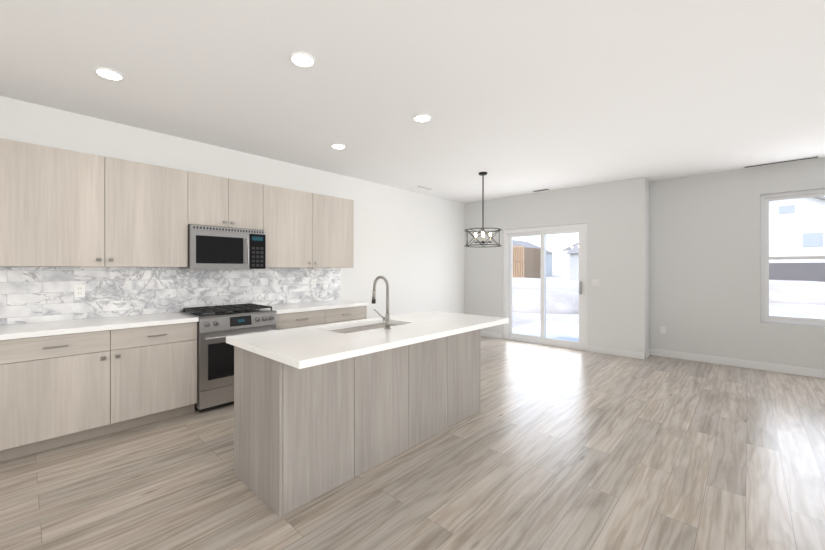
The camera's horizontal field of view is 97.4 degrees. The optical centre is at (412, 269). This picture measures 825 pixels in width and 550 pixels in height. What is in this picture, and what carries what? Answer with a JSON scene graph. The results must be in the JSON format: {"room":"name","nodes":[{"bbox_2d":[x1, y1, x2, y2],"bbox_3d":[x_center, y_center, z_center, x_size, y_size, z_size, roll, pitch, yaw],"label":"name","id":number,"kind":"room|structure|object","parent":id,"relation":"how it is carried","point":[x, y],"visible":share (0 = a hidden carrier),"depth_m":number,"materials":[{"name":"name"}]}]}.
{"room":"kitchen","nodes":[
{"label":"kitchen","id":0,"kind":"room"},
{"bbox_2d":[0,96,464,324],"bbox_3d":[-2.650,-0.019,3.800,0.150,2.780,11.230,0,0,43],"label":"wall","id":1,"kind":"structure","parent":0,"point":[409,246],"depth_m":5.66,"materials":[{"name":"white paint"}]},
{"bbox_2d":[0,138,107,266],"bbox_3d":[-3.024,-0.506,3.042,0.327,0.964,0.640,0,0,43],"label":"upper cabinet","id":2,"kind":"object","parent":1,"relation":"attached to","point":[63,208],"depth_m":2.92,"materials":[{"name":"laminate"}]},
{"bbox_2d":[108,157,191,266],"bbox_3d":[-2.589,-0.506,3.511,0.327,0.964,0.640,0,0,43],"label":"upper cabinet","id":3,"kind":"object","parent":1,"relation":"attached to","point":[150,206],"depth_m":3.39,"materials":[{"name":"laminate"}]},
{"bbox_2d":[0,267,339,324],"bbox_3d":[-2.659,0.213,3.679,0.002,0.474,4.670,0,0,43],"label":"tile backsplash","id":4,"kind":"structure","parent":1,"relation":"attached to","point":[35,294],"depth_m":3.63,"materials":[{"name":"stone"}]},
{"bbox_2d":[74,284,84,296],"bbox_3d":[-3.015,0.194,3.286,0.008,0.115,0.072,0,0,43],"label":"outlet","id":5,"kind":"object","parent":4,"relation":"attached to","point":[79,290],"visible":1,"depth_m":3.28,"materials":[{"name":"white plastic"}]},
{"bbox_2d":[311,279,315,287],"bbox_3d":[-1.377,0.194,5.054,0.008,0.115,0.072,0,0,43],"label":"outlet","id":6,"kind":"object","parent":4,"relation":"attached to","point":[313,283],"visible":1,"depth_m":5.05,"materials":[{"name":"white plastic"}]},
{"bbox_2d":[192,172,263,229],"bbox_3d":[-2.110,-0.721,4.028,0.327,0.534,0.770,0,0,43],"label":"upper cabinet","id":7,"kind":"object","parent":1,"relation":"attached to","point":[217,201],"depth_m":3.90,"materials":[{"name":"laminate"}]},
{"bbox_2d":[179,225,265,268],"bbox_3d":[-2.066,-0.226,3.988,0.447,0.437,0.758,0,0,43],"label":"microwave","id":8,"kind":"object","parent":7,"relation":"attached to","point":[210,247],"visible":1,"depth_m":3.83,"materials":[{"name":"silver metal"}]},
{"bbox_2d":[263,185,315,267],"bbox_3d":[-1.629,-0.506,4.547,0.327,0.964,0.645,0,0,43],"label":"upper cabinet","id":9,"kind":"object","parent":1,"relation":"attached to","point":[289,214],"depth_m":4.44,"materials":[{"name":"laminate"}]},
{"bbox_2d":[316,194,353,267],"bbox_3d":[-1.184,-0.506,5.027,0.327,0.964,0.663,0,0,43],"label":"upper cabinet","id":10,"kind":"object","parent":1,"relation":"attached to","point":[334,215],"depth_m":4.92,"materials":[{"name":"laminate"}]},
{"bbox_2d":[0,336,824,549],"bbox_3d":[0.555,1.421,1.117,8.500,0.100,11.650,0,0,43],"label":"floor","id":11,"kind":"structure","parent":0,"point":[547,447],"depth_m":2.38,"materials":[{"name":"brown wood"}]},
{"bbox_2d":[0,332,111,461],"bbox_3d":[-2.917,0.932,2.944,0.616,0.878,0.640,0,0,43],"label":"base cabinet","id":12,"kind":"object","parent":11,"relation":"on","point":[64,382],"depth_m":2.73,"materials":[{"name":"laminate"}]},
{"bbox_2d":[0,312,198,339],"bbox_3d":[-3.130,0.471,2.691,0.646,0.040,2.580,0,0,43],"label":"countertop","id":13,"kind":"structure","parent":12,"relation":"on","point":[105,324],"depth_m":2.97,"materials":[{"name":"white stone"}]},
{"bbox_2d":[112,324,196,432],"bbox_3d":[-2.482,0.932,3.413,0.616,0.878,0.639,0,0,43],"label":"base cabinet","id":14,"kind":"object","parent":11,"relation":"on","point":[154,370],"depth_m":3.18,"materials":[{"name":"laminate"}]},
{"bbox_2d":[181,303,276,412],"bbox_3d":[-1.958,0.889,3.888,0.707,0.964,0.758,0,0,43],"label":"range","id":15,"kind":"object","parent":11,"relation":"on","point":[217,325],"visible":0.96,"depth_m":3.56,"materials":[{"name":"silver metal"}]},
{"bbox_2d":[275,308,327,329],"bbox_3d":[-1.523,0.932,4.449,0.616,0.878,0.645,0,0,43],"label":"base cabinet","id":16,"kind":"object","parent":11,"relation":"on","point":[294,315],"depth_m":4.23,"materials":[{"name":"laminate"}]},
{"bbox_2d":[264,300,363,315],"bbox_3d":[-1.282,0.471,4.686,0.646,0.040,1.321,0,0,43],"label":"countertop","id":17,"kind":"structure","parent":16,"relation":"on","point":[319,306],"depth_m":4.54,"materials":[{"name":"white stone"}]},
{"bbox_2d":[328,304,367,323],"bbox_3d":[-1.078,0.932,4.929,0.616,0.878,0.664,0,0,43],"label":"base cabinet","id":18,"kind":"object","parent":11,"relation":"on","point":[335,315],"depth_m":4.70,"materials":[{"name":"laminate"}]},
{"bbox_2d":[234,331,479,516],"bbox_3d":[-0.284,0.932,2.985,0.671,0.878,2.050,0,0,43],"label":"kitchen island","id":19,"kind":"object","parent":11,"relation":"on","point":[320,410],"depth_m":2.34,"materials":[{"name":"laminate"}]},
{"bbox_2d":[258,315,508,370],"bbox_3d":[-0.001,0.471,2.722,0.460,0.040,2.130,0,0,43],"label":"island countertop","id":20,"kind":"structure","parent":19,"relation":"on","point":[305,353],"depth_m":2.32,"materials":[{"name":"white stone"}]},
{"bbox_2d":[326,323,397,334],"bbox_3d":[-0.374,0.597,2.938,0.404,0.236,0.744,0,0,43],"label":"sink","id":21,"kind":"object","parent":20,"relation":"in","point":[357,326],"depth_m":3.03,"materials":[{"name":"silver metal"}]},
{"bbox_2d":[371,276,390,328],"bbox_3d":[-0.278,0.248,2.778,0.206,0.404,0.150,0,0,43],"label":"faucet","id":22,"kind":"object","parent":20,"relation":"on","point":[386,318],"visible":1,"depth_m":2.75,"materials":[{"name":"silver metal"}]},
{"bbox_2d":[0,0,824,203],"bbox_3d":[0.555,-1.459,1.117,8.500,0.100,11.650,0,0,43],"label":"ceiling","id":23,"kind":"structure","parent":0,"point":[511,98],"depth_m":2.72,"materials":[{"name":"white paint"}]},
{"bbox_2d":[94,67,123,80],"bbox_3d":[-2.180,-1.405,2.608,0.168,0.018,0.168,0,0,43],"label":"recessed light","id":24,"kind":"object","parent":23,"relation":"in","point":[109,74],"visible":1,"depth_m":2.60,"materials":[{"name":"white plastic"}]},
{"bbox_2d":[289,52,314,67],"bbox_3d":[-0.737,-1.405,2.429,0.168,0.018,0.168,0,0,43],"label":"recessed light","id":25,"kind":"object","parent":23,"relation":"in","point":[302,59],"visible":1,"depth_m":2.42,"materials":[{"name":"white plastic"}]},
{"bbox_2d":[331,144,345,148],"bbox_3d":[-0.845,-1.405,4.138,0.168,0.018,0.168,0,0,43],"label":"recessed light","id":26,"kind":"object","parent":23,"relation":"in","point":[338,146],"visible":0.98,"depth_m":4.14,"materials":[{"name":"white plastic"}]},
{"bbox_2d":[413,114,430,121],"bbox_3d":[0.090,-1.405,3.367,0.168,0.018,0.168,0,0,43],"label":"recessed light","id":27,"kind":"object","parent":23,"relation":"in","point":[422,118],"visible":1,"depth_m":3.36,"materials":[{"name":"white plastic"}]},
{"bbox_2d":[464,172,501,246],"bbox_3d":[1.029,-0.873,5.292,0.542,1.069,0.542,0,0,43],"label":"pendant light","id":28,"kind":"object","parent":23,"relation":"hanging from","point":[482,174],"visible":1,"depth_m":5.29,"materials":[{"name":"black metal"}]},
{"bbox_2d":[743,156,819,167],"bbox_3d":[4.811,-1.405,4.753,0.700,0.006,0.070,0,0,43],"label":"ceiling vent","id":29,"kind":"object","parent":23,"relation":"in","point":[782,161],"visible":0.98,"depth_m":4.71,"materials":[{"name":"white"}]},
{"bbox_2d":[465,177,646,352],"bbox_3d":[2.377,-0.019,6.695,3.290,2.780,0.150,0,0,43],"label":"wall","id":30,"kind":"structure","parent":0,"point":[613,215],"depth_m":5.98,"materials":[{"name":"white paint"}]},
{"bbox_2d":[480,331,502,338],"bbox_3d":[1.453,1.318,7.436,0.868,0.104,0.017,0,0,43],"label":"baseboard","id":31,"kind":"structure","parent":30,"relation":"attached to","point":[482,333],"depth_m":7.30,"materials":[{"name":"white"}]},
{"bbox_2d":[503,223,586,350],"bbox_3d":[2.391,0.296,6.651,1.567,2.148,0.155,0,0,43],"label":"sliding door","id":32,"kind":"structure","parent":30,"relation":"in","point":[508,263],"depth_m":6.62,"materials":[{"name":"white plastic"}]},
{"bbox_2d":[592,279,599,285],"bbox_3d":[3.023,0.213,5.987,0.120,0.115,0.008,0,0,43],"label":"switch plate","id":33,"kind":"object","parent":30,"relation":"attached to","point":[595,282],"visible":1,"depth_m":5.98,"materials":[{"name":"white plastic"}]},
{"bbox_2d":[587,345,645,359],"bbox_3d":[3.233,1.318,5.790,0.831,0.104,0.012,0,0,43],"label":"baseboard","id":34,"kind":"structure","parent":30,"relation":"attached to","point":[618,352],"depth_m":5.76,"materials":[{"name":"white"}]},
{"bbox_2d":[647,180,649,349],"bbox_3d":[3.722,-0.019,5.837,0.150,2.780,0.420,0,0,43],"label":"wall","id":35,"kind":"structure","parent":0,"point":[648,265],"depth_m":5.74,"materials":[{"name":"white paint"}]},
{"bbox_2d":[646,348,651,358],"bbox_3d":[3.674,1.318,5.663,0.016,0.104,0.360,0,0,43],"label":"baseboard","id":36,"kind":"structure","parent":35,"relation":"attached to","point":[649,352],"depth_m":5.68,"materials":[{"name":"white wood"}]},
{"bbox_2d":[650,158,824,369],"bbox_3d":[5.725,-0.019,4.165,5.060,2.780,0.150,0,0,43],"label":"wall","id":37,"kind":"structure","parent":0,"point":[704,264],"depth_m":5.24,"materials":[{"name":"white paint"}]},
{"bbox_2d":[660,326,665,333],"bbox_3d":[3.943,0.954,5.707,0.070,0.115,0.007,0,0,43],"label":"outlet","id":38,"kind":"object","parent":37,"relation":"attached to","point":[662,329],"visible":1,"depth_m":5.71,"materials":[{"name":"white plastic"}]},
{"bbox_2d":[652,349,824,378],"bbox_3d":[5.598,1.318,4.168,4.870,0.104,0.016,0,0,43],"label":"baseboard","id":39,"kind":"structure","parent":37,"relation":"attached to","point":[810,372],"depth_m":5.07,"materials":[{"name":"white wood"}]},
{"bbox_2d":[760,189,824,325],"bbox_3d":[5.276,-0.154,4.622,1.217,1.747,0.070,0,0,43],"label":"window","id":40,"kind":"structure","parent":37,"relation":"in","point":[765,257],"depth_m":4.90,"materials":[{"name":"white plastic"}]},
{"label":"outside","id":41,"kind":"structure","parent":0,"visible":0},
{"bbox_2d":[513,273,824,327],"bbox_3d":[42.218,1.651,44.753,170.000,0.240,200.000,0,0,43],"label":"ground","id":42,"kind":"structure","parent":41,"point":[529,319],"depth_m":12.34,"materials":[{"name":"white snow"}]},
{"bbox_2d":[513,246,540,278],"bbox_3d":[13.311,-0.524,42.909,2.600,4.110,6.000,0,0,43],"label":"fence","id":43,"kind":"object","parent":42,"relation":"on","point":[531,269],"depth_m":40.65,"materials":[{"name":"beige wood"}]},
{"bbox_2d":[513,240,577,276],"bbox_3d":[51.680,-2.549,56.435,89.000,8.160,10.000,0,0,43],"label":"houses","id":44,"kind":"structure","parent":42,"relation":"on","point":[549,265],"depth_m":78.91,"materials":[{"name":"grey"}]},
{"bbox_2d":[513,321,578,341],"bbox_3d":[3.689,1.466,7.662,3.300,0.129,3.048,0,0,43],"label":"patio","id":45,"kind":"structure","parent":42,"relation":"on","point":[551,332],"depth_m":8.33,"materials":[{"name":"grey concrete"}]},
{"bbox_2d":[567,242,578,279],"bbox_3d":[26.822,-1.249,46.749,9.900,5.560,10.800,0,0,43],"label":"house","id":46,"kind":"structure","parent":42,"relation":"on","point":[575,261],"depth_m":45.98,"materials":[{"name":"grey"}]},
{"bbox_2d":[513,277,824,313],"bbox_3d":[16.141,1.571,18.746,36.500,2.800,25.600,0,0,43],"label":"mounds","id":47,"kind":"object","parent":42,"relation":"on","point":[796,298],"depth_m":16.37,"materials":[{"name":"white snow"}]},
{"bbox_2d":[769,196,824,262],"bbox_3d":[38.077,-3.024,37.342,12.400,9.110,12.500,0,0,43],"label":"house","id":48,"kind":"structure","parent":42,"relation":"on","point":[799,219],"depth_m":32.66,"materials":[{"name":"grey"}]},
{"bbox_2d":[769,263,824,281],"bbox_3d":[31.823,0.501,28.754,5.500,2.060,2.400,0,0,43],"label":"trailer","id":49,"kind":"object","parent":42,"relation":"on","point":[821,266],"depth_m":28.50,"materials":[{"name":"grey"}]}
]}

